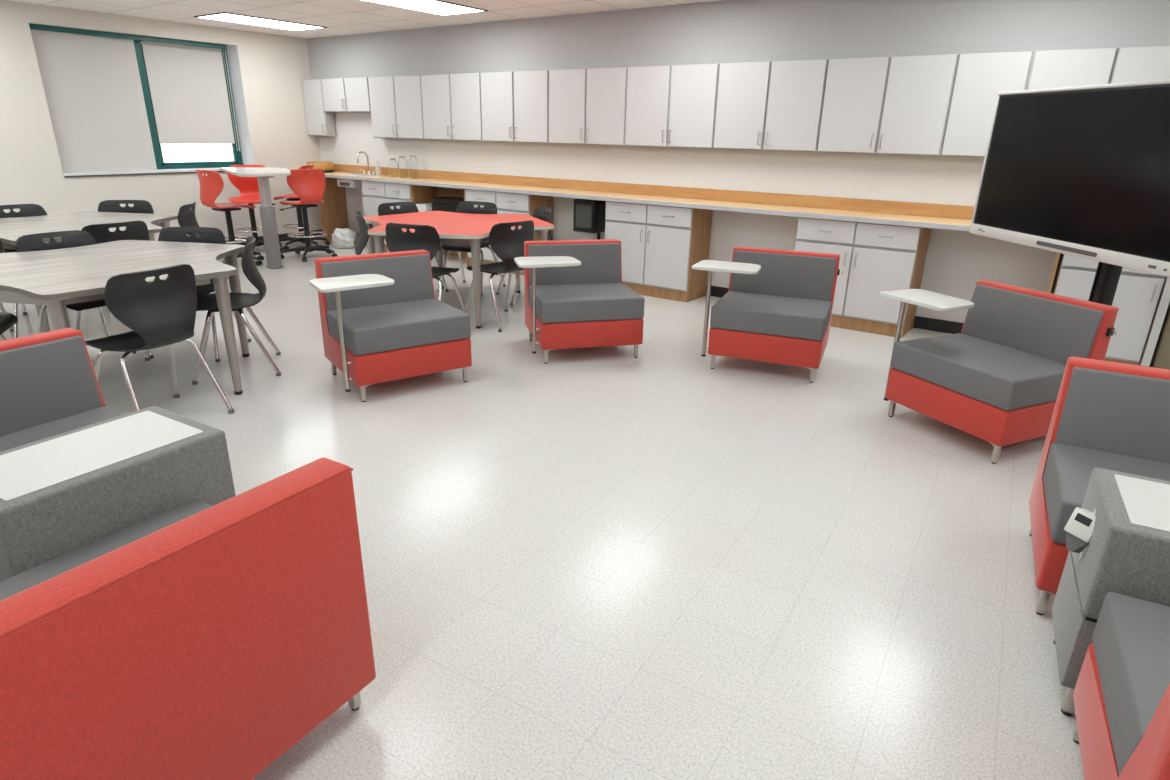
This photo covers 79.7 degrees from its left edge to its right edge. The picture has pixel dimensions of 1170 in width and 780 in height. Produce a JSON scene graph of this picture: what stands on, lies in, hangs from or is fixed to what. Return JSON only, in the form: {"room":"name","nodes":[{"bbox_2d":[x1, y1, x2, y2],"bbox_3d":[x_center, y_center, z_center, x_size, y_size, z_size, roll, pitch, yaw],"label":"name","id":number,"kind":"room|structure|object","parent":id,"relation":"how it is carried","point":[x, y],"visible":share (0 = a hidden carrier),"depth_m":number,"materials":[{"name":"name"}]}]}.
{"room":"classroom","nodes":[
{"label":"classroom","id":0,"kind":"room"},
{"bbox_2d":[0,0,321,240],"bbox_3d":[-6.610,-2.203,6.208,0.450,2.566,9.440,15,24,33],"label":"wall","id":1,"kind":"structure","parent":0,"point":[274,68],"depth_m":7.96,"materials":[{"name":"beige paint"}]},
{"bbox_2d":[29,23,253,177],"bbox_3d":[-4.995,-3.260,8.071,0.330,1.469,2.150,15,24,33],"label":"window","id":2,"kind":"structure","parent":1,"relation":"in","point":[169,158],"depth_m":8.57,"materials":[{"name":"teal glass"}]},
{"bbox_2d":[30,29,156,171],"bbox_3d":[-5.325,-3.119,7.639,0.032,1.398,1.003,15,24,33],"label":"roller blind","id":3,"kind":"object","parent":2,"relation":"attached to","point":[92,86],"visible":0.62,"depth_m":7.63,"materials":[{"name":"white fabric"}]},
{"bbox_2d":[141,41,239,150],"bbox_3d":[-4.737,-3.523,8.486,0.041,1.204,0.965,15,24,33],"label":"roller blind","id":4,"kind":"object","parent":2,"relation":"attached to","point":[187,84],"visible":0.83,"depth_m":8.44,"materials":[{"name":"white fabric"}]},
{"bbox_2d":[226,229,321,243],"bbox_3d":[-6.449,-0.995,6.505,0.012,0.100,9.427,15,24,33],"label":"baseboard","id":5,"kind":"structure","parent":1,"relation":"attached to","point":[280,236],"depth_m":9.57,"materials":[{"name":"black rubber"}]},
{"bbox_2d":[302,79,335,135],"bbox_3d":[-3.569,-3.762,9.359,0.419,0.700,0.182,15,24,33],"label":"upper cabinet","id":6,"kind":"object","parent":1,"relation":"attached to","point":[320,122],"visible":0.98,"depth_m":9.31,"materials":[{"name":"grey laminate"}]},
{"bbox_2d":[7,0,721,38],"bbox_3d":[-1.650,-2.155,2.468,12.580,0.120,9.740,15,24,33],"label":"ceiling","id":7,"kind":"structure","parent":0,"point":[340,17],"depth_m":6.99,"materials":[{"name":"tile"}]},
{"bbox_2d":[194,12,326,30],"bbox_3d":[-3.588,-4.096,7.811,0.610,0.012,1.219,15,24,33],"label":"recessed light","id":8,"kind":"object","parent":7,"relation":"in","point":[223,16],"visible":1,"depth_m":7.75,"materials":[{"name":"white plastic"}]},
{"bbox_2d":[360,0,487,15],"bbox_3d":[-1.538,-3.553,6.450,0.610,0.012,1.219,15,24,33],"label":"recessed light","id":9,"kind":"object","parent":7,"relation":"in","point":[437,7],"visible":1,"depth_m":6.57,"materials":[{"name":"white plastic"}]},
{"bbox_2d":[0,237,1083,779],"bbox_3d":[-1.700,0.364,3.398,12.580,0.120,9.740,15,24,33],"label":"floor","id":10,"kind":"structure","parent":0,"point":[605,562],"depth_m":2.64,"materials":[{"name":"tile"}]},
{"bbox_2d":[0,312,17,340],"bbox_3d":[-3.423,-0.322,3.797,0.501,0.825,0.498,-7,22,-21],"label":"chair","id":11,"kind":"object","parent":10,"relation":"on","point":[7,320],"visible":0.53,"depth_m":3.94,"materials":[{"name":"black plastic"}]},
{"bbox_2d":[0,240,17,337],"bbox_3d":[-4.077,-0.735,4.879,0.498,0.825,0.501,3,20,5],"label":"chair","id":12,"kind":"object","parent":10,"relation":"on","point":[14,329],"visible":0.06,"depth_m":4.78,"materials":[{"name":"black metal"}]},
{"bbox_2d":[0,204,46,314],"bbox_3d":[-4.636,-1.117,5.885,0.501,0.825,0.498,13,24,30],"label":"chair","id":13,"kind":"object","parent":10,"relation":"on","point":[26,210],"visible":0.23,"depth_m":5.89,"materials":[{"name":"black plastic"}]},
{"bbox_2d":[0,328,124,451],"bbox_3d":[-1.910,0.264,2.418,0.671,0.737,0.715,12,23,28],"label":"lounge chair","id":14,"kind":"object","parent":10,"relation":"on","point":[49,387],"visible":0.33,"depth_m":2.58,"materials":[{"name":"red fabric"}]},
{"bbox_2d":[0,335,102,435],"bbox_3d":[-2.090,0.044,2.450,0.065,0.322,0.687,12,23,28],"label":"cushion","id":15,"kind":"object","parent":14,"relation":"on","point":[45,380],"depth_m":2.58,"materials":[{"name":"grey fabric"}]},
{"bbox_2d":[0,406,124,451],"bbox_3d":[-1.847,0.282,2.386,0.526,0.150,0.711,12,23,28],"label":"seat cushion","id":16,"kind":"object","parent":14,"relation":"on","point":[13,437],"depth_m":2.57,"materials":[{"name":"grey fabric"}]},
{"bbox_2d":[15,230,153,358],"bbox_3d":[-3.231,-0.576,4.495,0.501,0.825,0.498,12,23,27],"label":"chair","id":17,"kind":"object","parent":10,"relation":"on","point":[74,238],"visible":0.33,"depth_m":4.43,"materials":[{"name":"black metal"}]},
{"bbox_2d":[0,211,177,331],"bbox_3d":[-4.093,-0.936,5.545,1.613,0.741,1.790,15,24,33],"label":"table","id":18,"kind":"object","parent":10,"relation":"on","point":[11,229],"visible":0.44,"depth_m":5.49,"materials":[{"name":"grey laminate"}]},
{"bbox_2d":[76,220,149,336],"bbox_3d":[-3.464,-0.831,5.172,0.501,0.825,0.498,13,24,30],"label":"chair","id":19,"kind":"object","parent":10,"relation":"on","point":[135,230],"visible":0.18,"depth_m":4.99,"materials":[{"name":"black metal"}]},
{"bbox_2d":[0,406,235,581],"bbox_3d":[-1.441,0.453,2.128,0.394,0.602,0.600,13,23,29],"label":"console table","id":20,"kind":"object","parent":10,"relation":"on","point":[61,494],"visible":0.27,"depth_m":1.96,"materials":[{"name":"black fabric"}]},
{"bbox_2d":[0,240,249,394],"bbox_3d":[-2.796,-0.378,4.102,1.578,0.741,1.750,15,24,33],"label":"table","id":21,"kind":"object","parent":10,"relation":"on","point":[56,278],"visible":0.7,"depth_m":3.92,"materials":[{"name":"grey laminate"}]},
{"bbox_2d":[98,200,153,213],"bbox_3d":[-4.140,-1.276,6.341,0.498,0.825,0.501,-3,21,-11],"label":"chair","id":22,"kind":"object","parent":10,"relation":"on","point":[140,206],"visible":0.16,"depth_m":6.38,"materials":[{"name":"black plastic"}]},
{"bbox_2d":[85,264,233,413],"bbox_3d":[-2.254,-0.234,3.620,0.501,0.825,0.498,11,23,25],"label":"chair","id":23,"kind":"object","parent":10,"relation":"on","point":[159,313],"visible":0.97,"depth_m":3.46,"materials":[{"name":"black plastic"}]},
{"bbox_2d":[0,457,375,779],"bbox_3d":[-1.141,0.613,1.514,0.726,0.737,1.100,13,23,29],"label":"lounge chair","id":24,"kind":"object","parent":10,"relation":"on","point":[194,639],"visible":1,"depth_m":1.41,"materials":[{"name":"red fabric"}]},
{"bbox_2d":[0,499,211,600],"bbox_3d":[-1.061,0.524,1.773,0.581,0.150,0.545,13,23,29],"label":"seat cushion","id":25,"kind":"object","parent":24,"relation":"on","point":[20,582],"depth_m":1.83,"materials":[{"name":"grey fabric"}]},
{"bbox_2d":[178,202,202,235],"bbox_3d":[-3.686,-1.265,6.336,0.501,0.825,0.498,-3,21,-12],"label":"chair","id":26,"kind":"object","parent":10,"relation":"on","point":[186,216],"visible":0.24,"depth_m":6.17,"materials":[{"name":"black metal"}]},
{"bbox_2d":[145,227,250,361],"bbox_3d":[-2.679,-0.662,4.758,0.498,0.825,0.501,1,20,-1],"label":"chair","id":27,"kind":"object","parent":10,"relation":"on","point":[170,234],"visible":0.22,"depth_m":4.78,"materials":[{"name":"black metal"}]},
{"bbox_2d":[196,169,263,265],"bbox_3d":[-3.950,-1.925,7.819,0.666,1.025,0.633,14,24,31],"label":"stool","id":28,"kind":"object","parent":10,"relation":"on","point":[211,185],"visible":0.85,"depth_m":7.59,"materials":[{"name":"red plastic"}]},
{"bbox_2d":[192,236,280,384],"bbox_3d":[-2.239,-0.527,4.414,0.501,0.825,0.498,-7,22,-21],"label":"chair","id":29,"kind":"object","parent":10,"relation":"on","point":[205,302],"visible":0.81,"depth_m":4.34,"materials":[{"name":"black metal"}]},
{"bbox_2d":[220,167,290,268],"bbox_3d":[-3.523,-1.915,7.815,0.668,1.025,1.320,-12,24,-32],"label":"table","id":30,"kind":"object","parent":10,"relation":"on","point":[267,212],"visible":1,"depth_m":7.58,"materials":[{"name":"white laminate"}]},
{"bbox_2d":[228,165,284,255],"bbox_3d":[-4.114,-2.211,8.585,0.633,1.025,0.666,-12,24,-32],"label":"stool","id":31,"kind":"object","parent":10,"relation":"on","point":[248,188],"visible":0.66,"depth_m":8.63,"materials":[{"name":"red plastic"}]},
{"bbox_2d":[274,165,329,249],"bbox_3d":[-3.700,-2.352,8.989,0.633,1.025,0.666,1,20,0],"label":"stool","id":32,"kind":"object","parent":10,"relation":"on","point":[291,197],"visible":0.51,"depth_m":9.00,"materials":[{"name":"red plastic"}]},
{"bbox_2d":[280,169,336,261],"bbox_3d":[-3.331,-2.092,8.305,0.633,1.025,0.666,19,27,40],"label":"stool","id":33,"kind":"object","parent":10,"relation":"on","point":[309,188],"visible":1,"depth_m":8.13,"materials":[{"name":"red plastic"}]},
{"bbox_2d":[319,177,348,242],"bbox_3d":[-3.431,-2.472,9.565,0.022,0.862,0.421,15,24,33],"label":"panel","id":34,"kind":"object","parent":10,"relation":"on","point":[333,209],"visible":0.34,"depth_m":9.55,"materials":[{"name":"brown wood"}]},
{"bbox_2d":[331,228,354,248],"bbox_3d":[-3.153,-1.983,9.142,0.342,0.248,0.282,2,20,3],"label":"plastic bag","id":35,"kind":"object","parent":10,"relation":"on","point":[344,238],"visible":1,"depth_m":9.04,"materials":[{"name":"white plastic"}]},
{"bbox_2d":[347,228,357,242],"bbox_3d":[-3.242,-2.094,9.509,0.324,0.199,0.267,15,24,33],"label":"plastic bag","id":36,"kind":"object","parent":10,"relation":"on","point":[353,232],"visible":0.2,"depth_m":9.49,"materials":[{"name":"white plastic"}]},
{"bbox_2d":[354,211,368,254],"bbox_3d":[-1.695,-1.074,5.926,0.501,0.825,0.498,-6,22,-20],"label":"chair","id":37,"kind":"object","parent":10,"relation":"on","point":[363,236],"visible":0.39,"depth_m":5.67,"materials":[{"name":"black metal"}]},
{"bbox_2d":[361,180,410,252],"bbox_3d":[-2.334,-2.172,8.812,0.890,0.862,0.453,15,24,33],"label":"base cabinet","id":38,"kind":"object","parent":10,"relation":"on","point":[375,194],"visible":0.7,"depth_m":8.61,"materials":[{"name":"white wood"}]},
{"bbox_2d":[309,250,471,401],"bbox_3d":[-1.230,-0.408,4.275,0.862,0.737,0.683,-13,24,-33],"label":"lounge chair","id":39,"kind":"object","parent":10,"relation":"on","point":[382,318],"visible":1,"depth_m":4.19,"materials":[{"name":"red fabric"}]},
{"bbox_2d":[321,254,433,310],"bbox_3d":[-1.292,-0.666,4.416,0.687,0.322,0.065,-13,24,-33],"label":"cushion","id":40,"kind":"object","parent":39,"relation":"on","point":[411,274],"depth_m":4.41,"materials":[{"name":"grey fabric"}]},
{"bbox_2d":[326,298,470,355],"bbox_3d":[-1.132,-0.398,4.266,0.711,0.150,0.526,-13,24,-33],"label":"seat cushion","id":41,"kind":"object","parent":39,"relation":"on","point":[398,325],"depth_m":4.13,"materials":[{"name":"grey fabric"}]},
{"bbox_2d":[378,202,448,291],"bbox_3d":[-1.662,-1.340,6.647,0.501,0.825,0.498,17,25,36],"label":"chair","id":42,"kind":"object","parent":10,"relation":"on","point":[405,207],"visible":0.21,"depth_m":6.67,"materials":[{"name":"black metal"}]},
{"bbox_2d":[385,223,465,312],"bbox_3d":[-1.253,-0.894,5.463,0.498,0.825,0.501,8,21,17],"label":"chair","id":43,"kind":"object","parent":10,"relation":"on","point":[425,237],"visible":0.44,"depth_m":5.21,"materials":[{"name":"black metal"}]},
{"bbox_2d":[410,184,468,265],"bbox_3d":[-1.589,-1.984,8.342,0.900,0.862,0.410,15,24,33],"label":"open shelf unit","id":44,"kind":"object","parent":10,"relation":"on","point":[420,194],"visible":0.11,"depth_m":8.46,"materials":[{"name":"brown wood"}]},
{"bbox_2d":[416,203,431,211],"bbox_3d":[-1.877,-2.103,8.440,0.214,0.270,0.250,15,24,33],"label":"paper stack","id":45,"kind":"object","parent":44,"relation":"on","point":[423,207],"visible":0.21,"depth_m":8.30,"materials":[{"name":"white paper"}]},
{"bbox_2d":[431,196,463,211],"bbox_3d":[-1.477,-2.072,8.265,0.628,0.350,0.306,15,24,33],"label":"storage box","id":46,"kind":"object","parent":44,"relation":"on","point":[448,204],"visible":0.24,"depth_m":8.17,"materials":[{"name":"black plastic"}]},
{"bbox_2d":[363,211,553,328],"bbox_3d":[-1.130,-1.099,6.144,1.560,0.741,1.731,15,24,33],"label":"table","id":47,"kind":"object","parent":10,"relation":"on","point":[452,227],"visible":0.7,"depth_m":5.87,"materials":[{"name":"red laminate"}]},
{"bbox_2d":[438,201,505,295],"bbox_3d":[-1.110,-1.393,6.820,0.498,0.825,0.501,9,22,20],"label":"chair","id":48,"kind":"object","parent":10,"relation":"on","point":[468,207],"visible":0.55,"depth_m":6.82,"materials":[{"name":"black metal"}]},
{"bbox_2d":[465,220,533,331],"bbox_3d":[-0.669,-0.957,5.665,0.501,0.825,0.498,19,27,40],"label":"chair","id":49,"kind":"object","parent":10,"relation":"on","point":[507,244],"visible":0.8,"depth_m":5.46,"materials":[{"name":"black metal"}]},
{"bbox_2d":[465,189,552,274],"bbox_3d":[-0.857,-1.781,7.832,0.920,0.862,0.453,15,24,33],"label":"base cabinet","id":50,"kind":"object","parent":10,"relation":"on","point":[506,203],"visible":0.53,"depth_m":7.54,"materials":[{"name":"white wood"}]},
{"bbox_2d":[496,206,552,305],"bbox_3d":[-0.526,-1.257,6.483,0.501,0.825,0.498,-7,22,-21],"label":"chair","id":51,"kind":"object","parent":10,"relation":"on","point":[539,212],"visible":0.25,"depth_m":6.47,"materials":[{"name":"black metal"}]},
{"bbox_2d":[514,239,644,363],"bbox_3d":[-0.090,-0.641,4.967,0.862,0.737,0.683,-4,21,-14],"label":"lounge chair","id":52,"kind":"object","parent":10,"relation":"on","point":[576,296],"visible":1,"depth_m":4.79,"materials":[{"name":"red fabric"}]},
{"bbox_2d":[528,243,620,285],"bbox_3d":[-0.071,-0.900,5.116,0.687,0.322,0.065,-4,21,-14],"label":"cushion","id":53,"kind":"object","parent":52,"relation":"on","point":[600,262],"depth_m":5.11,"materials":[{"name":"grey fabric"}]},
{"bbox_2d":[528,282,644,322],"bbox_3d":[-0.003,-0.620,4.926,0.711,0.150,0.526,-4,21,-14],"label":"seat cushion","id":54,"kind":"object","parent":52,"relation":"on","point":[556,302],"depth_m":4.74,"materials":[{"name":"grey fabric"}]},
{"bbox_2d":[605,201,712,301],"bbox_3d":[0.681,-1.373,6.810,0.938,0.862,0.453,15,24,33],"label":"base cabinet","id":55,"kind":"object","parent":10,"relation":"on","point":[660,245],"visible":0.97,"depth_m":6.60,"materials":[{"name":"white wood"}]},
{"bbox_2d":[325,164,973,230],"bbox_3d":[1.042,-1.756,6.415,11.968,0.140,0.468,15,24,33],"label":"countertop","id":56,"kind":"structure","parent":55,"relation":"on","point":[911,214],"depth_m":6.44,"materials":[{"name":"brown wood"}]},
{"bbox_2d":[307,161,334,172],"bbox_3d":[-3.548,-2.996,9.422,0.340,0.130,0.340,15,24,33],"label":"wicker basket","id":57,"kind":"object","parent":56,"relation":"on","point":[327,167],"visible":0.73,"depth_m":9.31,"materials":[{"name":"brown wicker"}]},
{"bbox_2d":[337,178,361,187],"bbox_3d":[-3.031,-2.689,9.083,0.340,0.110,0.206,15,24,33],"label":"box","id":58,"kind":"object","parent":56,"relation":"attached to","point":[350,183],"visible":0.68,"depth_m":8.99,"materials":[{"name":"grey plastic"}]},
{"bbox_2d":[342,173,373,175],"bbox_3d":[-2.895,-2.747,8.950,0.440,0.014,0.200,15,24,33],"label":"sink basin","id":59,"kind":"object","parent":56,"relation":"in","point":[349,174],"visible":1,"depth_m":8.90,"materials":[{"name":"silver metal"}]},
{"bbox_2d":[357,151,375,174],"bbox_3d":[-2.809,-2.916,9.011,0.219,0.291,0.220,-2,21,-9],"label":"faucet","id":60,"kind":"object","parent":56,"relation":"on","point":[359,153],"visible":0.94,"depth_m":9.01,"materials":[{"name":"silver metal"}]},
{"bbox_2d":[375,160,380,175],"bbox_3d":[-2.653,-2.844,8.980,0.066,0.185,0.065,15,24,33],"label":"soap bottle","id":61,"kind":"object","parent":56,"relation":"on","point":[377,166],"visible":1,"depth_m":8.96,"materials":[{"name":"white plastic"}]},
{"bbox_2d":[388,158,397,176],"bbox_3d":[-2.404,-2.789,8.784,0.110,0.225,0.109,15,24,33],"label":"glass jar","id":62,"kind":"object","parent":56,"relation":"on","point":[393,166],"visible":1,"depth_m":8.75,"materials":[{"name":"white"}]},
{"bbox_2d":[398,156,407,177],"bbox_3d":[-2.257,-2.764,8.682,0.110,0.255,0.109,15,24,33],"label":"glass jar","id":63,"kind":"object","parent":56,"relation":"on","point":[402,163],"visible":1,"depth_m":8.64,"materials":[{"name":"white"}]},
{"bbox_2d":[409,155,418,178],"bbox_3d":[-2.094,-2.730,8.571,0.110,0.275,0.109,15,24,33],"label":"glass jar","id":64,"kind":"object","parent":56,"relation":"on","point":[413,162],"visible":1,"depth_m":8.54,"materials":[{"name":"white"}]},
{"bbox_2d":[692,246,842,382],"bbox_3d":[1.223,-0.539,4.760,0.896,0.737,0.683,9,22,21],"label":"lounge chair","id":65,"kind":"object","parent":10,"relation":"on","point":[777,305],"visible":1,"depth_m":4.61,"materials":[{"name":"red fabric"}]},
{"bbox_2d":[710,291,831,340],"bbox_3d":[1.249,-0.506,4.684,0.711,0.150,0.526,9,22,21],"label":"seat cushion","id":66,"kind":"object","parent":65,"relation":"on","point":[782,316],"depth_m":4.52,"materials":[{"name":"grey fabric"}]},
{"bbox_2d":[730,250,836,300],"bbox_3d":[1.364,-0.778,4.863,0.687,0.322,0.065,9,22,21],"label":"cushion","id":67,"kind":"object","parent":65,"relation":"on","point":[789,274],"depth_m":4.83,"materials":[{"name":"grey fabric"}]},
{"bbox_2d":[795,217,930,337],"bbox_3d":[2.231,-0.963,5.782,0.940,0.862,0.453,15,24,33],"label":"base cabinet","id":68,"kind":"object","parent":10,"relation":"on","point":[875,259],"visible":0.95,"depth_m":5.56,"materials":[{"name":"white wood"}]},
{"bbox_2d":[879,280,1118,463],"bbox_3d":[2.112,-0.146,3.743,0.683,0.737,0.896,-8,22,-23],"label":"lounge chair","id":69,"kind":"object","parent":10,"relation":"on","point":[997,381],"visible":0.9,"depth_m":3.58,"materials":[{"name":"red fabric"}]},
{"bbox_2d":[890,333,1065,410],"bbox_3d":[2.075,-0.115,3.671,0.526,0.150,0.711,-8,22,-23],"label":"seat cushion","id":70,"kind":"object","parent":69,"relation":"on","point":[993,374],"depth_m":3.53,"materials":[{"name":"grey fabric"}]},
{"bbox_2d":[962,284,1103,363],"bbox_3d":[2.338,-0.335,3.715,0.065,0.322,0.687,-8,22,-23],"label":"cushion","id":71,"kind":"object","parent":69,"relation":"on","point":[1049,327],"depth_m":3.66,"materials":[{"name":"grey fabric"}]},
{"bbox_2d":[1047,252,1061,292],"bbox_3d":[3.351,-0.676,5.064,0.022,0.862,0.421,15,24,33],"label":"panel","id":72,"kind":"object","parent":10,"relation":"on","point":[1058,255],"visible":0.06,"depth_m":4.85,"materials":[{"name":"brown wood"}]},
{"bbox_2d":[969,79,1169,305],"bbox_3d":[2.837,-0.678,3.757,0.623,1.752,1.620,-1,20,-6],"label":"display screen","id":73,"kind":"object","parent":10,"relation":"on","point":[1078,171],"visible":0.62,"depth_m":3.59,"materials":[{"name":"black glass"}]},
{"bbox_2d":[1029,356,1169,614],"bbox_3d":[1.954,0.377,2.319,0.715,0.737,0.671,12,23,27],"label":"lounge chair","id":74,"kind":"object","parent":10,"relation":"on","point":[1115,416],"visible":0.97,"depth_m":2.47,"materials":[{"name":"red fabric"}]},
{"bbox_2d":[1043,443,1169,543],"bbox_3d":[1.919,0.403,2.261,0.711,0.150,0.526,12,23,27],"label":"seat cushion","id":75,"kind":"object","parent":74,"relation":"on","point":[1067,467],"depth_m":2.41,"materials":[{"name":"grey fabric"}]},
{"bbox_2d":[1054,367,1169,463],"bbox_3d":[2.061,0.135,2.428,0.687,0.322,0.065,12,23,27],"label":"cushion","id":76,"kind":"object","parent":74,"relation":"on","point":[1117,411],"depth_m":2.49,"materials":[{"name":"grey fabric"}]},
{"bbox_2d":[1054,254,1165,364],"bbox_3d":[3.595,-0.601,4.877,0.575,0.862,0.453,15,24,33],"label":"base cabinet","id":77,"kind":"object","parent":10,"relation":"on","point":[1138,293],"visible":0.48,"depth_m":4.67,"materials":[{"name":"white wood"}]},
{"bbox_2d":[1051,468,1169,716],"bbox_3d":[1.624,0.608,1.871,0.657,0.602,0.394,12,23,27],"label":"console table","id":78,"kind":"object","parent":10,"relation":"on","point":[1118,541],"visible":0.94,"depth_m":1.84,"materials":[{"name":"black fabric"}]},
{"bbox_2d":[1064,507,1096,560],"bbox_3d":[1.381,0.398,1.941,0.094,0.168,0.092,15,24,33],"label":"outlet plate","id":79,"kind":"object","parent":78,"relation":"attached to","point":[1080,529],"depth_m":1.93,"materials":[{"name":"white plastic"}]},
{"bbox_2d":[1073,592,1169,779],"bbox_3d":[1.453,0.727,1.344,0.715,0.737,0.671,12,23,27],"label":"lounge chair","id":80,"kind":"object","parent":10,"relation":"on","point":[1121,694],"visible":1,"depth_m":1.54,"materials":[{"name":"red fabric"}]},
{"bbox_2d":[1139,276,1169,366],"bbox_3d":[3.854,-0.535,4.710,0.045,0.862,0.456,15,24,33],"label":"panel","id":81,"kind":"object","parent":10,"relation":"on","point":[1164,300],"visible":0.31,"depth_m":4.56,"materials":[{"name":"white metal"}]},
{"bbox_2d":[1149,302,1169,369],"bbox_3d":[4.286,-0.445,4.493,0.870,0.860,0.324,15,24,33],"label":"base cabinet","id":82,"kind":"object","parent":10,"relation":"on","point":[1161,355],"visible":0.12,"depth_m":4.68,"materials":[{"name":"brown wood"}]},
{"bbox_2d":[318,113,1063,322],"bbox_3d":[1.111,-2.199,6.612,12.580,2.566,0.150,15,24,33],"label":"wall","id":83,"kind":"structure","parent":0,"point":[955,260],"depth_m":6.37,"materials":[{"name":"white paint"}]},
{"bbox_2d":[321,77,370,112],"bbox_3d":[-3.014,-3.756,8.941,0.936,0.400,0.182,15,24,33],"label":"upper cabinet","id":84,"kind":"object","parent":83,"relation":"attached to","point":[340,95],"visible":0.98,"depth_m":8.88,"materials":[{"name":"grey laminate"}]},
{"bbox_2d":[368,75,424,139],"bbox_3d":[-2.253,-3.413,8.486,0.936,0.700,0.182,15,24,33],"label":"upper cabinet","id":85,"kind":"object","parent":83,"relation":"attached to","point":[396,107],"visible":0.99,"depth_m":8.42,"materials":[{"name":"grey laminate"}]},
{"bbox_2d":[421,73,482,141],"bbox_3d":[-1.490,-3.211,7.979,0.936,0.700,0.182,15,24,33],"label":"upper cabinet","id":86,"kind":"object","parent":83,"relation":"attached to","point":[451,103],"visible":0.99,"depth_m":7.92,"materials":[{"name":"grey laminate"}]},
{"bbox_2d":[481,70,548,143],"bbox_3d":[-0.727,-3.009,7.473,0.936,0.700,0.182,15,24,33],"label":"upper cabinet","id":87,"kind":"object","parent":83,"relation":"attached to","point":[515,105],"visible":1,"depth_m":7.41,"materials":[{"name":"grey laminate"}]},
{"bbox_2d":[549,67,627,145],"bbox_3d":[0.036,-2.807,6.966,0.936,0.700,0.182,15,24,33],"label":"upper cabinet","id":88,"kind":"object","parent":83,"relation":"attached to","point":[587,106],"visible":0.97,"depth_m":6.90,"materials":[{"name":"grey laminate"}]},
{"bbox_2d":[573,199,605,239],"bbox_3d":[0.040,-1.583,7.391,0.280,0.829,0.206,15,24,33],"label":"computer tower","id":89,"kind":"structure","parent":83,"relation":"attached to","point":[589,215],"depth_m":7.22,"materials":[{"name":"black plastic"}]},
{"bbox_2d":[357,233,963,333],"bbox_3d":[1.163,-0.988,6.895,11.980,0.100,0.012,15,24,33],"label":"baseboard","id":90,"kind":"structure","parent":83,"relation":"attached to","point":[932,324],"depth_m":5.77,"materials":[{"name":"black rubber"}]},
{"bbox_2d":[625,64,719,148],"bbox_3d":[0.799,-2.604,6.460,0.936,0.700,0.182,15,24,33],"label":"upper cabinet","id":91,"kind":"object","parent":83,"relation":"attached to","point":[671,106],"visible":0.97,"depth_m":6.39,"materials":[{"name":"grey laminate"}]},
{"bbox_2d":[307,0,1169,79],"bbox_3d":[1.203,-3.110,6.108,11.980,0.503,0.020,15,24,33],"label":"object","id":92,"kind":"structure","parent":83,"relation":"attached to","point":[724,31],"depth_m":5.96,"materials":[{"name":"grey paint"}]},
{"bbox_2d":[714,59,828,151],"bbox_3d":[1.563,-2.402,5.954,0.936,0.700,0.182,15,24,33],"label":"upper cabinet","id":93,"kind":"object","parent":83,"relation":"attached to","point":[773,105],"visible":0.98,"depth_m":5.89,"materials":[{"name":"grey laminate"}]},
{"bbox_2d":[817,54,958,156],"bbox_3d":[2.326,-2.200,5.447,0.936,0.700,0.182,15,24,33],"label":"upper cabinet","id":94,"kind":"object","parent":83,"relation":"attached to","point":[899,105],"visible":0.97,"depth_m":5.38,"materials":[{"name":"grey laminate"}]},
{"bbox_2d":[941,48,1118,157],"bbox_3d":[3.089,-1.998,4.941,0.936,0.700,0.182,15,24,33],"label":"upper cabinet","id":95,"kind":"object","parent":83,"relation":"attached to","point":[979,77],"visible":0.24,"depth_m":4.93,"materials":[{"name":"grey laminate"}]},
{"bbox_2d":[1110,46,1169,83],"bbox_3d":[3.852,-1.796,4.434,0.936,0.700,0.182,15,24,33],"label":"upper cabinet","id":96,"kind":"object","parent":83,"relation":"attached to","point":[1132,64],"visible":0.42,"depth_m":4.48,"materials":[{"name":"grey laminate"}]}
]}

